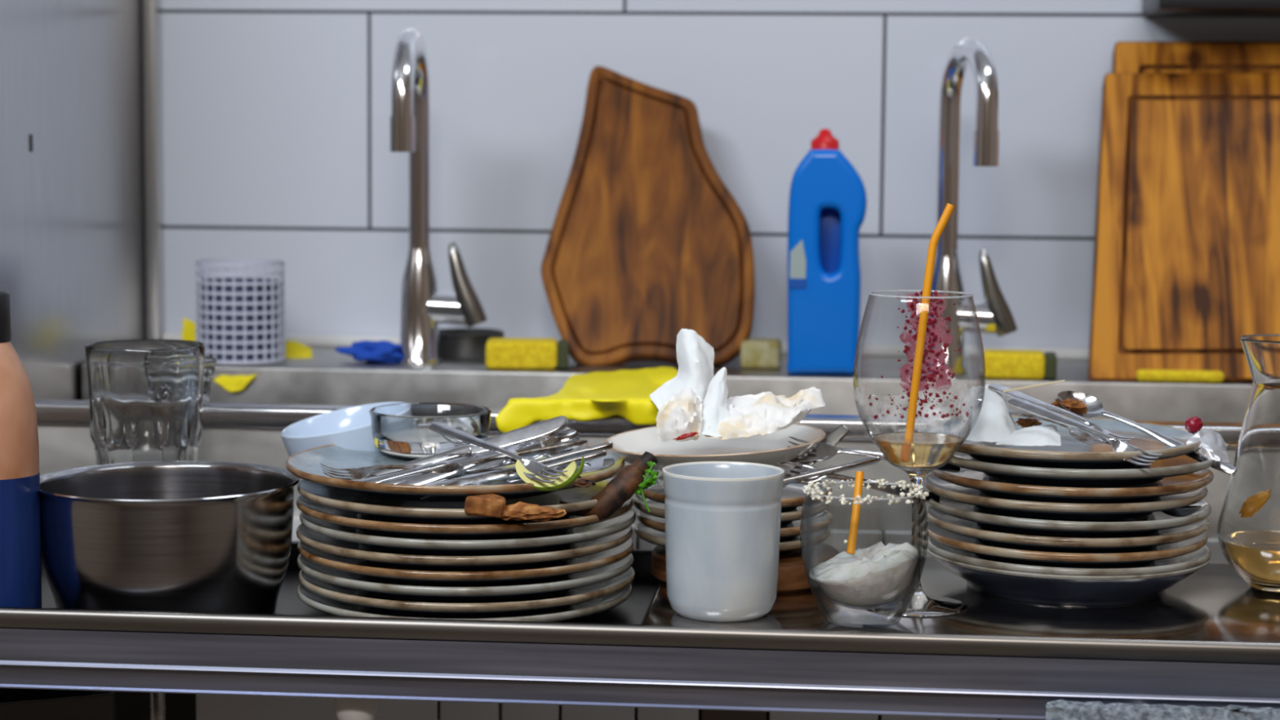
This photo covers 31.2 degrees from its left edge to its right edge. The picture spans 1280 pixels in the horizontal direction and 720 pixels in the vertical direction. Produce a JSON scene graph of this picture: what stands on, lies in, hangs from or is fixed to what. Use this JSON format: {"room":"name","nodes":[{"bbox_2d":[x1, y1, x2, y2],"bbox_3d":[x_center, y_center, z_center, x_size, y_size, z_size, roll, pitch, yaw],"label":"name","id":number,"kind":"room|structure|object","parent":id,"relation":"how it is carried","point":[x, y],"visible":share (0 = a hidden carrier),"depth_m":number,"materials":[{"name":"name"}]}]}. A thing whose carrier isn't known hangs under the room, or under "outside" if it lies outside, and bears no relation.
{"room":"kitchen","nodes":[
{"label":"kitchen","id":0,"kind":"room"},
{"bbox_2d":[159,0,1279,347],"bbox_3d":[0.144,-0.330,2.691,3.700,2.580,0.100,1,5,5],"label":"wall","id":1,"kind":"structure","parent":0,"point":[275,114],"depth_m":2.66,"materials":[{"name":"white tile"}]},
{"bbox_2d":[1142,0,1279,16],"bbox_3d":[0.970,-0.389,2.484,0.822,0.030,0.149,1,5,5],"label":"wall shelf","id":2,"kind":"object","parent":1,"relation":"attached to","point":[1149,7],"visible":1,"depth_m":2.45,"materials":[{"name":"black metal"}]},
{"bbox_3d":[-0.056,1.177,0.734,3.700,0.050,4.300,1,5,5],"label":"floor","id":3,"kind":"structure","parent":0,"visible":0},
{"bbox_2d":[0,0,163,399],"bbox_3d":[-0.877,-0.200,2.390,0.566,2.360,0.695,1,5,5],"label":"refrigerator","id":4,"kind":"object","parent":3,"relation":"on","point":[81,233],"visible":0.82,"depth_m":2.46,"materials":[{"name":"metal"}]},
{"bbox_2d":[0,540,1279,719],"bbox_3d":[0.171,0.612,1.878,1.570,0.860,0.321,1,5,5],"label":"countertop","id":5,"kind":"structure","parent":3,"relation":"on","point":[1212,638],"depth_m":1.71,"materials":[{"name":"metal"}]},
{"bbox_2d":[0,289,41,608],"bbox_3d":[-0.504,0.078,1.776,0.077,0.263,0.077,1,5,5],"label":"water bottle","id":6,"kind":"object","parent":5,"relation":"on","point":[20,564],"visible":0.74,"depth_m":1.76,"materials":[{"name":"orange plastic"}]},
{"bbox_2d":[84,339,205,465],"bbox_3d":[-0.429,0.087,1.996,0.102,0.203,0.102,1,5,5],"label":"glass tumbler","id":7,"kind":"object","parent":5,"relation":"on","point":[146,396],"visible":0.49,"depth_m":1.95,"materials":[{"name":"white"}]},
{"bbox_2d":[37,461,300,613],"bbox_3d":[-0.379,0.150,1.840,0.211,0.110,0.211,-3,7,-33],"label":"metal pot","id":8,"kind":"object","parent":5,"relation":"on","point":[186,536],"visible":0.85,"depth_m":1.76,"materials":[{"name":"metal"}]},
{"bbox_2d":[0,540,661,626],"bbox_3d":[-0.296,0.190,1.881,0.625,0.029,0.318,1,5,5],"label":"tray","id":9,"kind":"object","parent":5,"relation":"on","point":[643,606],"depth_m":1.73,"materials":[{"name":"grey metal"}]},
{"bbox_2d":[334,697,377,719],"bbox_3d":[-0.219,0.418,1.776,0.033,0.334,0.033,1,5,5],"label":"drain pipe","id":10,"kind":"object","parent":5,"relation":"hanging from","point":[344,708],"visible":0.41,"depth_m":1.75,"materials":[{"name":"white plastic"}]},
{"bbox_2d":[296,582,632,622],"bbox_3d":[-0.142,0.193,1.874,0.273,0.020,0.273,-4,7,-41],"label":"dinner plate","id":11,"kind":"object","parent":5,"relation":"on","point":[328,606],"visible":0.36,"depth_m":1.80,"materials":[{"name":"ceramic"}]},
{"bbox_2d":[298,566,635,617],"bbox_3d":[-0.141,0.181,1.873,0.273,0.020,0.273,-5,7,-43],"label":"dinner plate","id":12,"kind":"object","parent":11,"relation":"on","point":[606,588],"visible":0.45,"depth_m":1.78,"materials":[{"name":"ceramic"}]},
{"bbox_2d":[297,553,633,601],"bbox_3d":[-0.142,0.169,1.873,0.273,0.020,0.273,2,6,12],"label":"dinner plate","id":13,"kind":"object","parent":12,"relation":"on","point":[364,583],"visible":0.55,"depth_m":1.78,"materials":[{"name":"ceramic"}]},
{"bbox_2d":[297,537,634,586],"bbox_3d":[-0.141,0.158,1.871,0.273,0.020,0.273,1,5,0],"label":"dinner plate","id":14,"kind":"object","parent":13,"relation":"on","point":[568,566],"visible":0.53,"depth_m":1.78,"materials":[{"name":"ceramic"}]},
{"bbox_2d":[296,523,633,571],"bbox_3d":[-0.142,0.146,1.870,0.273,0.020,0.273,3,6,21],"label":"dinner plate","id":15,"kind":"object","parent":14,"relation":"on","point":[317,541],"visible":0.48,"depth_m":1.78,"materials":[{"name":"ceramic"}]},
{"bbox_2d":[299,507,636,555],"bbox_3d":[-0.139,0.134,1.870,0.273,0.020,0.273,0,5,-2],"label":"dinner plate","id":16,"kind":"object","parent":15,"relation":"on","point":[611,526],"visible":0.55,"depth_m":1.77,"materials":[{"name":"ceramic"}]},
{"bbox_2d":[296,494,633,540],"bbox_3d":[-0.142,0.122,1.867,0.273,0.020,0.273,-1,6,-11],"label":"dinner plate","id":17,"kind":"object","parent":16,"relation":"on","point":[327,514],"visible":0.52,"depth_m":1.76,"materials":[{"name":"ceramic"}]},
{"bbox_2d":[297,476,613,524],"bbox_3d":[-0.141,0.110,1.867,0.273,0.020,0.273,-1,6,-19],"label":"dinner plate","id":18,"kind":"object","parent":17,"relation":"on","point":[436,513],"visible":0.41,"depth_m":1.79,"materials":[{"name":"ceramic"}]},
{"bbox_2d":[285,436,625,502],"bbox_3d":[-0.149,0.091,1.870,0.275,0.021,0.275,5,8,38],"label":"dinner plate","id":19,"kind":"object","parent":18,"relation":"on","point":[305,464],"visible":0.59,"depth_m":1.80,"materials":[{"name":"ceramic"}]},
{"bbox_2d":[280,401,410,457],"bbox_3d":[-0.256,0.064,2.002,0.114,0.050,0.114,3,6,28],"label":"bowl","id":20,"kind":"object","parent":19,"relation":"on","point":[349,428],"visible":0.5,"depth_m":1.99,"materials":[{"name":"blue ceramic"}]},
{"bbox_2d":[380,449,432,459],"bbox_3d":[-0.167,0.078,1.949,0.108,0.007,0.108,1,5,5],"label":"saucer","id":21,"kind":"object","parent":19,"relation":"on","point":[413,456],"visible":0.19,"depth_m":1.91,"materials":[{"name":"white ceramic"}]},
{"bbox_2d":[368,402,491,455],"bbox_3d":[-0.178,0.058,1.955,0.104,0.033,0.104,1,5,5],"label":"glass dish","id":22,"kind":"object","parent":21,"relation":"on","point":[402,434],"visible":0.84,"depth_m":1.92,"materials":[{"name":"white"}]},
{"bbox_2d":[320,462,493,479],"bbox_3d":[-0.183,0.085,1.810,0.141,0.014,0.017,-2,6,-22],"label":"fork","id":23,"kind":"object","parent":19,"relation":"on","point":[357,473],"visible":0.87,"depth_m":1.79,"materials":[{"name":"metal"}]},
{"bbox_2d":[359,442,524,482],"bbox_3d":[-0.155,0.083,1.817,0.148,0.028,0.010,-3,6,-31],"label":"knife","id":24,"kind":"object","parent":19,"relation":"on","point":[419,469],"visible":0.62,"depth_m":1.81,"materials":[{"name":"metal"}]},
{"bbox_2d":[377,454,538,484],"bbox_3d":[-0.141,0.087,1.809,0.148,0.026,0.009,-3,6,-30],"label":"knife","id":25,"kind":"object","parent":19,"relation":"on","point":[500,463],"visible":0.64,"depth_m":1.82,"materials":[{"name":"metal"}]},
{"bbox_2d":[365,415,566,477],"bbox_3d":[-0.140,0.073,1.834,0.162,0.055,0.009,0,6,-7],"label":"knife","id":26,"kind":"object","parent":19,"relation":"on","point":[530,432],"visible":0.75,"depth_m":1.84,"materials":[{"name":"metal"}]},
{"bbox_2d":[422,466,511,485],"bbox_3d":[-0.110,0.089,1.798,0.148,0.023,0.011,-3,6,-30],"label":"knife","id":27,"kind":"object","parent":19,"relation":"on","point":[442,482],"visible":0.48,"depth_m":1.78,"materials":[{"name":"metal"}]},
{"bbox_2d":[396,434,554,484],"bbox_3d":[-0.132,0.081,1.810,0.149,0.037,0.017,-3,7,-35],"label":"fork","id":28,"kind":"object","parent":19,"relation":"on","point":[432,477],"visible":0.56,"depth_m":1.79,"materials":[{"name":"metal"}]},
{"bbox_2d":[421,440,587,479],"bbox_3d":[-0.108,0.079,1.812,0.134,0.031,0.020,-1,6,-17],"label":"spoon","id":29,"kind":"object","parent":19,"relation":"on","point":[448,467],"visible":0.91,"depth_m":1.81,"materials":[{"name":"metal"}]},
{"bbox_2d":[421,463,462,479],"bbox_3d":[-0.154,0.090,1.797,0.035,0.007,0.024,-12,-26,-13],"label":"bowl","id":30,"kind":"object","parent":29,"relation":"on","point":[448,467],"depth_m":1.79,"materials":[{"name":"metal"}]},
{"bbox_2d":[420,450,606,500],"bbox_3d":[-0.098,0.089,1.783,0.146,0.037,0.010,-1,6,-12],"label":"knife","id":31,"kind":"object","parent":19,"relation":"on","point":[590,456],"visible":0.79,"depth_m":1.79,"materials":[{"name":"metal"}]},
{"bbox_2d":[444,444,591,485],"bbox_3d":[-0.097,0.085,1.802,0.140,0.029,0.016,-3,7,-35],"label":"fork","id":32,"kind":"object","parent":19,"relation":"on","point":[488,476],"visible":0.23,"depth_m":1.78,"materials":[{"name":"metal"}]},
{"bbox_2d":[457,426,579,462],"bbox_3d":[-0.112,0.075,1.836,0.133,0.039,0.013,-1,6,-20],"label":"fork","id":33,"kind":"object","parent":19,"relation":"on","point":[563,434],"visible":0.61,"depth_m":1.85,"materials":[{"name":"metal"}]},
{"bbox_2d":[538,426,579,454],"bbox_3d":[-0.066,0.066,1.854,0.035,0.024,0.007,-14,-17,-20],"label":"bowl","id":34,"kind":"object","parent":33,"relation":"on","point":[563,434],"depth_m":1.86,"materials":[{"name":"metal"}]},
{"bbox_2d":[462,457,614,485],"bbox_3d":[-0.077,0.091,1.810,0.149,0.015,0.010,-4,7,-39],"label":"knife","id":35,"kind":"object","parent":19,"relation":"on","point":[600,464],"visible":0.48,"depth_m":1.84,"materials":[{"name":"metal"}]},
{"bbox_2d":[515,455,584,491],"bbox_3d":[-0.069,0.086,1.756,0.052,0.028,0.018,1,5,5],"label":"wedge","id":36,"kind":"object","parent":19,"relation":"on","point":[571,475],"visible":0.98,"depth_m":1.75,"materials":[{"name":"yellow"}]},
{"bbox_2d":[427,422,567,483],"bbox_3d":[-0.111,0.071,1.780,0.139,0.035,0.017,5,7,40],"label":"fork","id":37,"kind":"object","parent":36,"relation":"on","point":[534,467],"visible":1,"depth_m":1.77,"materials":[{"name":"metal"}]},
{"bbox_2d":[488,441,613,473],"bbox_3d":[-0.093,0.083,1.794,0.146,0.038,0.010,0,6,-10],"label":"knife","id":38,"kind":"object","parent":19,"relation":"on","point":[606,446],"visible":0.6,"depth_m":1.80,"materials":[{"name":"metal"}]},
{"bbox_2d":[464,493,566,521],"bbox_3d":[-0.093,0.112,1.733,0.077,0.021,0.020,1,5,5],"label":"crust","id":39,"kind":"object","parent":18,"relation":"on","point":[476,504],"visible":1,"depth_m":1.73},
{"bbox_2d":[560,451,658,519],"bbox_3d":[-0.023,0.099,1.796,0.080,0.052,0.026,-1,6,-18],"label":"peel","id":40,"kind":"object","parent":18,"relation":"on","point":[624,485],"visible":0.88,"depth_m":1.79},
{"bbox_2d":[634,461,658,512],"bbox_3d":[0.005,0.099,1.798,0.021,0.040,0.013,0,6,-8],"label":"herb sprig","id":41,"kind":"object","parent":40,"relation":"hanging from","point":[647,482],"visible":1,"depth_m":1.80,"materials":[{"name":"green"}]},
{"bbox_2d":[662,461,784,622],"bbox_3d":[0.062,0.137,1.736,0.092,0.110,0.092,1,5,5],"label":"mug","id":42,"kind":"object","parent":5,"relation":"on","point":[722,518],"visible":1,"depth_m":1.70,"materials":[{"name":"ceramic"}]},
{"bbox_2d":[651,542,840,593],"bbox_3d":[0.087,0.167,1.890,0.156,0.022,0.156,1,5,5],"label":"bowl","id":43,"kind":"object","parent":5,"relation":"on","point":[792,577],"visible":0.34,"depth_m":1.84,"materials":[{"name":"brown wood"}]},
{"bbox_2d":[634,521,830,555],"bbox_3d":[0.076,0.146,1.897,0.162,0.017,0.162,1,5,5],"label":"plate","id":44,"kind":"object","parent":43,"relation":"on","point":[653,536],"visible":0.26,"depth_m":1.86,"materials":[{"name":"ceramic"}]},
{"bbox_2d":[636,510,833,542],"bbox_3d":[0.078,0.135,1.896,0.162,0.017,0.162,5,7,38],"label":"plate","id":45,"kind":"object","parent":44,"relation":"on","point":[820,522],"visible":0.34,"depth_m":1.86,"materials":[{"name":"ceramic"}]},
{"bbox_2d":[632,493,828,526],"bbox_3d":[0.074,0.123,1.895,0.162,0.017,0.162,-1,6,-19],"label":"plate","id":46,"kind":"object","parent":45,"relation":"on","point":[656,508],"visible":0.24,"depth_m":1.86,"materials":[{"name":"ceramic"}]},
{"bbox_2d":[640,474,832,512],"bbox_3d":[0.077,0.112,1.894,0.162,0.017,0.162,2,6,13],"label":"plate","id":47,"kind":"object","parent":46,"relation":"on","point":[793,496],"visible":0.26,"depth_m":1.86,"materials":[{"name":"ceramic"}]},
{"bbox_2d":[604,423,826,469],"bbox_3d":[0.061,0.074,1.884,0.182,0.032,0.182,-4,7,-42],"label":"plate","id":48,"kind":"object","parent":47,"relation":"on","point":[772,450],"visible":0.66,"depth_m":1.91,"materials":[{"name":"white ceramic"}]},
{"bbox_2d":[655,387,704,442],"bbox_3d":[0.032,0.045,1.839,0.038,0.041,0.044,1,5,5],"label":"paper napkin","id":49,"kind":"object","parent":48,"relation":"on","point":[679,415],"visible":1,"depth_m":1.83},
{"bbox_2d":[649,328,714,414],"bbox_3d":[0.039,0.018,1.875,0.044,0.083,0.064,4,6,32],"label":"paper napkin","id":50,"kind":"object","parent":48,"relation":"on","point":[695,356],"visible":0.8,"depth_m":1.87,"materials":[{"name":"white"}]},
{"bbox_2d":[698,366,728,437],"bbox_3d":[0.061,0.034,1.850,0.029,0.052,0.053,1,5,5],"label":"paper napkin","id":51,"kind":"object","parent":48,"relation":"on","point":[714,408],"visible":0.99,"depth_m":1.84,"materials":[{"name":"white"}]},
{"bbox_2d":[704,387,828,439],"bbox_3d":[0.103,0.043,1.853,0.098,0.037,0.071,1,5,5],"label":"paper napkin","id":52,"kind":"object","parent":48,"relation":"on","point":[765,414],"visible":0.97,"depth_m":1.84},
{"bbox_2d":[782,424,849,488],"bbox_3d":[0.117,0.103,1.871,0.117,0.097,0.017,-1,6,-17],"label":"spoon","id":53,"kind":"object","parent":47,"relation":"on","point":[841,432],"visible":0.19,"depth_m":1.88,"materials":[{"name":"silver metal"}]},
{"bbox_2d":[782,456,880,484],"bbox_3d":[0.109,0.097,1.829,0.168,0.040,0.012,0,6,-7],"label":"knife","id":54,"kind":"object","parent":47,"relation":"on","point":[865,462],"visible":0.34,"depth_m":1.83,"materials":[{"name":"metal"}]},
{"bbox_2d":[800,478,928,628],"bbox_3d":[0.167,0.144,1.711,0.096,0.103,0.096,-1,6,-15],"label":"glass","id":55,"kind":"object","parent":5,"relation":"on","point":[807,489],"visible":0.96,"depth_m":1.70,"materials":[{"name":"clear"}]},
{"bbox_2d":[809,542,918,606],"bbox_3d":[0.167,0.160,1.712,0.081,0.046,0.081,1,5,5],"label":"crushed ice","id":56,"kind":"object","parent":55,"relation":"in","point":[877,575],"visible":1,"depth_m":1.69,"materials":[{"name":"ice"}]},
{"bbox_2d":[846,471,863,554],"bbox_3d":[0.161,0.114,1.714,0.007,0.061,0.025,3,6,24],"label":"straw","id":57,"kind":"object","parent":56,"relation":"on","point":[855,512],"visible":1,"depth_m":1.71,"materials":[{"name":"orange plastic"}]},
{"bbox_2d":[853,289,985,617],"bbox_3d":[0.213,0.070,1.762,0.101,0.242,0.101,1,5,5],"label":"wine glass","id":58,"kind":"object","parent":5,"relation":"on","point":[922,605],"visible":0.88,"depth_m":1.79,"materials":[{"name":"clear"}]},
{"bbox_2d":[871,432,964,467],"bbox_3d":[0.213,0.071,1.763,0.070,0.022,0.070,1,5,5],"label":"drink","id":59,"kind":"object","parent":58,"relation":"in","point":[925,449],"visible":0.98,"depth_m":1.74,"materials":[{"name":"liquid"}]},
{"bbox_2d":[853,294,985,472],"bbox_3d":[0.214,0.022,1.758,0.101,0.147,0.101,1,5,5],"label":"bowl","id":60,"kind":"object","parent":58,"relation":"on","point":[935,336],"depth_m":1.80,"materials":[{"name":"clear glass"}]},
{"bbox_2d":[904,203,955,439],"bbox_3d":[0.220,-0.023,1.760,0.042,0.195,0.011,-2,6,-25],"label":"straw","id":61,"kind":"object","parent":58,"relation":"in","point":[948,209],"visible":0.91,"depth_m":1.76,"materials":[{"name":"orange plastic"}]},
{"bbox_2d":[925,542,1210,605],"bbox_3d":[0.345,0.168,1.861,0.227,0.030,0.227,1,5,5],"label":"bowl","id":62,"kind":"object","parent":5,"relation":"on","point":[1047,588],"visible":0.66,"depth_m":1.78,"materials":[{"name":"ceramic"}]},
{"bbox_2d":[927,537,1211,575],"bbox_3d":[0.346,0.158,1.861,0.226,0.020,0.226,-2,6,-25],"label":"plate","id":63,"kind":"object","parent":62,"relation":"on","point":[1201,556],"visible":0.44,"depth_m":1.78,"materials":[{"name":"ceramic"}]},
{"bbox_2d":[923,520,1208,568],"bbox_3d":[0.343,0.146,1.859,0.226,0.020,0.226,6,8,44],"label":"plate","id":64,"kind":"object","parent":63,"relation":"on","point":[1067,560],"visible":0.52,"depth_m":1.78,"materials":[{"name":"ceramic"}]},
{"bbox_2d":[924,505,1209,553],"bbox_3d":[0.344,0.134,1.857,0.226,0.020,0.226,4,7,34],"label":"plate","id":65,"kind":"object","parent":64,"relation":"on","point":[952,524],"visible":0.47,"depth_m":1.78,"materials":[{"name":"ceramic"}]},
{"bbox_2d":[928,496,1211,537],"bbox_3d":[0.346,0.122,1.856,0.226,0.020,0.226,-2,6,-26],"label":"plate","id":66,"kind":"object","parent":65,"relation":"on","point":[1156,521],"visible":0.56,"depth_m":1.78,"materials":[{"name":"ceramic"}]},
{"bbox_2d":[923,473,1208,520],"bbox_3d":[0.343,0.109,1.857,0.226,0.020,0.226,-2,6,-22],"label":"plate","id":67,"kind":"object","parent":66,"relation":"on","point":[1028,509],"visible":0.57,"depth_m":1.78,"materials":[{"name":"ceramic"}]},
{"bbox_2d":[777,461,939,502],"bbox_3d":[0.173,0.096,1.842,0.139,0.040,0.014,-1,6,-12],"label":"fork","id":68,"kind":"object","parent":67,"relation":"on","point":[805,468],"visible":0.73,"depth_m":1.84,"materials":[{"name":"metal"}]},
{"bbox_2d":[928,466,1213,503],"bbox_3d":[0.347,0.096,1.854,0.226,0.020,0.226,0,5,-8],"label":"plate","id":69,"kind":"object","parent":67,"relation":"on","point":[1169,486],"visible":0.51,"depth_m":1.78,"materials":[{"name":"ceramic"}]},
{"bbox_2d":[946,451,1217,487],"bbox_3d":[0.350,0.082,1.854,0.226,0.020,0.226,-1,6,-12],"label":"plate","id":70,"kind":"object","parent":69,"relation":"on","point":[1159,469],"visible":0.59,"depth_m":1.77,"materials":[{"name":"ceramic"}]},
{"bbox_2d":[787,435,959,472],"bbox_3d":[0.190,0.076,1.870,0.141,0.026,0.014,1,5,4],"label":"fork","id":71,"kind":"object","parent":70,"relation":"on","point":[823,449],"visible":0.56,"depth_m":1.87,"materials":[{"name":"metal"}]},
{"bbox_2d":[918,415,1201,469],"bbox_3d":[0.338,0.068,1.853,0.226,0.020,0.226,-1,6,-16],"label":"plate","id":72,"kind":"object","parent":70,"relation":"on","point":[1073,453],"visible":0.59,"depth_m":1.80,"materials":[{"name":"ceramic"}]},
{"bbox_2d":[959,384,1017,442],"bbox_3d":[0.279,0.043,1.839,0.047,0.037,0.104,1,5,5],"label":"paper napkin","id":73,"kind":"object","parent":72,"relation":"on","point":[993,424],"visible":0.8,"depth_m":1.82,"materials":[{"name":"white"}]},
{"bbox_2d":[1013,417,1042,427],"bbox_3d":[0.312,0.050,1.845,0.023,0.008,0.015,1,5,5],"label":"scrap","id":74,"kind":"object","parent":72,"relation":"on","point":[1027,422],"visible":1,"depth_m":1.84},
{"bbox_2d":[996,423,1062,446],"bbox_3d":[0.304,0.059,1.800,0.051,0.012,0.051,1,5,5],"label":"paper napkin","id":75,"kind":"object","parent":72,"relation":"on","point":[1048,434],"visible":1,"depth_m":1.79,"materials":[{"name":"white"}]},
{"bbox_2d":[987,382,1135,444],"bbox_3d":[0.335,0.043,1.828,0.017,0.038,0.138,-4,7,-41],"label":"fork","id":76,"kind":"object","parent":72,"relation":"on","point":[998,388],"visible":0.82,"depth_m":1.82,"materials":[{"name":"metal"}]},
{"bbox_2d":[1007,408,1119,444],"bbox_3d":[0.319,0.049,1.829,0.018,0.023,0.140,-5,8,-44],"label":"fork","id":77,"kind":"object","parent":72,"relation":"on","point":[1076,433],"visible":0.73,"depth_m":1.81,"materials":[{"name":"metal"}]},
{"bbox_2d":[1050,397,1086,410],"bbox_3d":[0.350,0.036,1.880,0.030,0.011,0.020,1,5,5],"label":"scrap","id":78,"kind":"object","parent":72,"relation":"on","point":[1076,403],"visible":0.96,"depth_m":1.88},
{"bbox_2d":[1007,396,1162,465],"bbox_3d":[0.344,0.054,1.780,0.017,0.041,0.138,-5,8,-44],"label":"fork","id":79,"kind":"object","parent":72,"relation":"on","point":[1117,445],"visible":1,"depth_m":1.78,"materials":[{"name":"metal"}]},
{"bbox_2d":[1057,391,1237,475],"bbox_3d":[0.408,0.058,1.851,0.147,0.058,0.025,3,6,23],"label":"spoon","id":80,"kind":"object","parent":72,"relation":"on","point":[1094,408],"visible":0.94,"depth_m":1.85,"materials":[{"name":"metal"}]},
{"bbox_2d":[1057,391,1103,417],"bbox_3d":[0.358,0.038,1.874,0.040,0.008,0.028,25,44,24],"label":"bowl","id":81,"kind":"object","parent":80,"relation":"on","point":[1093,408],"depth_m":1.88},
{"bbox_2d":[1184,416,1203,434],"bbox_3d":[0.442,0.052,1.833,0.014,0.015,0.012,1,5,5],"label":"berry","id":82,"kind":"object","parent":72,"relation":"on","point":[1193,424],"visible":1,"depth_m":1.83,"materials":[{"name":"red food"}]},
{"bbox_2d":[1186,429,1231,464],"bbox_3d":[0.449,0.068,1.815,0.036,0.025,0.037,1,5,5],"label":"wrapper","id":83,"kind":"object","parent":70,"relation":"on","point":[1213,446],"visible":0.92,"depth_m":1.81,"materials":[{"name":"white"}]},
{"bbox_2d":[1160,506,1201,516],"bbox_3d":[0.388,0.121,1.848,0.026,0.024,0.145,-5,8,-44],"label":"spoon","id":84,"kind":"object","parent":66,"relation":"on","point":[1187,510],"visible":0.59,"depth_m":1.80,"materials":[{"name":"metal"}]},
{"bbox_2d":[1217,333,1279,592],"bbox_3d":[0.520,0.084,1.854,0.102,0.203,0.102,2,6,18],"label":"carafe","id":85,"kind":"object","parent":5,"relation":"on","point":[1248,525],"visible":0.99,"depth_m":1.83,"materials":[{"name":"clear glass"}]},
{"bbox_2d":[34,332,1253,719],"bbox_3d":[0.368,0.504,2.376,1.969,0.984,0.639,1,5,5],"label":"sink","id":86,"kind":"object","parent":3,"relation":"on","point":[246,425],"visible":0.15,"depth_m":2.37,"materials":[{"name":"metal"}]},
{"bbox_2d":[181,317,195,341],"bbox_3d":[-0.509,-0.025,2.605,0.022,0.042,0.048,0,6,-10],"label":"cleaning cloth","id":87,"kind":"object","parent":86,"relation":"on","point":[188,326],"visible":0.4,"depth_m":2.61,"materials":[{"name":"yellow"}]},
{"bbox_2d":[203,356,217,404],"bbox_3d":[-0.422,0.019,2.108,0.068,0.040,0.068,1,5,5],"label":"glass tumbler","id":88,"kind":"object","parent":86,"relation":"on","point":[210,362],"visible":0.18,"depth_m":2.10,"materials":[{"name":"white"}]},
{"bbox_2d":[212,373,256,391],"bbox_3d":[-0.453,0.019,2.486,0.101,0.025,0.058,2,6,17],"label":"cleaning cloth","id":89,"kind":"object","parent":86,"relation":"on","point":[238,383],"visible":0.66,"depth_m":2.45,"materials":[{"name":"yellow"}]},
{"bbox_2d":[195,258,284,364],"bbox_3d":[-0.438,-0.054,2.518,0.096,0.109,0.096,1,5,5],"label":"holder","id":90,"kind":"object","parent":86,"relation":"on","point":[238,320],"visible":0.92,"depth_m":2.48,"materials":[{"name":"grey plastic"}]},
{"bbox_2d":[280,341,312,359],"bbox_3d":[-0.382,-0.004,2.557,0.036,0.027,0.092,0,6,-10],"label":"cleaning cloth","id":91,"kind":"object","parent":86,"relation":"on","point":[293,349],"visible":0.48,"depth_m":2.57,"materials":[{"name":"yellow"}]},
{"bbox_2d":[335,340,400,363],"bbox_3d":[-0.294,-0.009,2.508,0.079,0.026,0.043,1,5,5],"label":"cloth","id":92,"kind":"object","parent":86,"relation":"on","point":[369,351],"visible":0.98,"depth_m":2.50,"materials":[{"name":"blue"}]},
{"bbox_2d":[389,28,487,365],"bbox_3d":[-0.219,-0.169,2.425,0.101,0.359,0.172,1,5,5],"label":"faucet","id":93,"kind":"object","parent":86,"relation":"on","point":[422,308],"visible":1,"depth_m":2.48,"materials":[{"name":"silver metal"}]},
{"bbox_2d":[438,328,504,359],"bbox_3d":[-0.194,-0.018,2.585,0.082,0.029,0.082,1,5,5],"label":"soap dish","id":94,"kind":"object","parent":86,"relation":"on","point":[460,344],"visible":0.67,"depth_m":2.55,"materials":[{"name":"grey metal"}]},
{"bbox_2d":[485,337,568,368],"bbox_3d":[-0.121,-0.007,2.476,0.089,0.029,0.060,0,5,-2],"label":"sponge","id":95,"kind":"object","parent":86,"relation":"on","point":[500,353],"visible":1,"depth_m":2.45,"materials":[{"name":"yellow"}]},
{"bbox_2d":[495,366,677,433],"bbox_3d":[-0.044,0.036,2.184,0.170,0.038,0.360,1,5,0],"label":"glove","id":96,"kind":"object","parent":86,"relation":"on","point":[625,393],"visible":0.84,"depth_m":2.05,"materials":[{"name":"yellow"}]},
{"bbox_2d":[541,66,755,367],"bbox_3d":[0.014,-0.158,2.535,0.238,0.334,0.150,2,6,14],"label":"cutting board","id":97,"kind":"object","parent":86,"relation":"on","point":[647,242],"visible":0.93,"depth_m":2.52,"materials":[{"name":"brown wood"}]},
{"bbox_2d":[740,337,781,368],"bbox_3d":[0.132,-0.007,2.496,0.043,0.030,0.050,1,5,5],"label":"sponge","id":98,"kind":"object","parent":86,"relation":"on","point":[755,353],"visible":0.94,"depth_m":2.47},
{"bbox_2d":[786,128,866,373],"bbox_3d":[0.198,-0.115,2.428,0.082,0.259,0.062,1,5,5],"label":"bottle","id":99,"kind":"object","parent":86,"relation":"on","point":[828,200],"visible":1,"depth_m":2.40,"materials":[{"name":"blue plastic"}]},
{"bbox_2d":[925,37,1017,375],"bbox_3d":[0.336,-0.157,2.393,0.102,0.353,0.139,3,6,23],"label":"faucet","id":100,"kind":"object","parent":86,"relation":"on","point":[994,315],"visible":0.91,"depth_m":2.42,"materials":[{"name":"silver metal"}]},
{"bbox_2d":[982,349,1057,379],"bbox_3d":[0.399,0.004,2.419,0.077,0.026,0.060,1,6,8],"label":"sponge","id":101,"kind":"object","parent":86,"relation":"on","point":[999,363],"visible":0.96,"depth_m":2.39,"materials":[{"name":"yellow"}]},
{"bbox_2d":[1136,368,1224,382],"bbox_3d":[0.560,0.015,2.393,0.089,0.012,0.050,1,5,5],"label":"sponge","id":102,"kind":"object","parent":86,"relation":"on","point":[1143,375],"visible":0.73,"depth_m":2.37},
{"bbox_2d":[1087,72,1279,382],"bbox_3d":[0.612,-0.142,2.458,0.270,0.334,0.204,1,5,5],"label":"cutting board","id":103,"kind":"object","parent":86,"relation":"on","point":[1186,265],"visible":0.92,"depth_m":2.45,"materials":[{"name":"brown wood"}]},
{"bbox_2d":[1111,41,1279,72],"bbox_3d":[0.642,-0.166,2.504,0.280,0.368,0.184,1,5,5],"label":"cutting board","id":104,"kind":"object","parent":86,"relation":"on","point":[1127,56],"visible":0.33,"depth_m":2.56,"materials":[{"name":"brown wood"}]},
{"bbox_3d":[0.468,0.260,1.648,0.250,0.014,0.050,1,5,5],"label":"towel bar","id":105,"kind":"object","parent":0,"visible":0},
{"bbox_2d":[1044,699,1279,719],"bbox_3d":[0.400,0.334,1.639,0.227,0.180,0.033,1,5,5],"label":"towel","id":106,"kind":"object","parent":105,"relation":"hanging from","point":[1060,709],"visible":1,"depth_m":1.63,"materials":[{"name":"fabric"}]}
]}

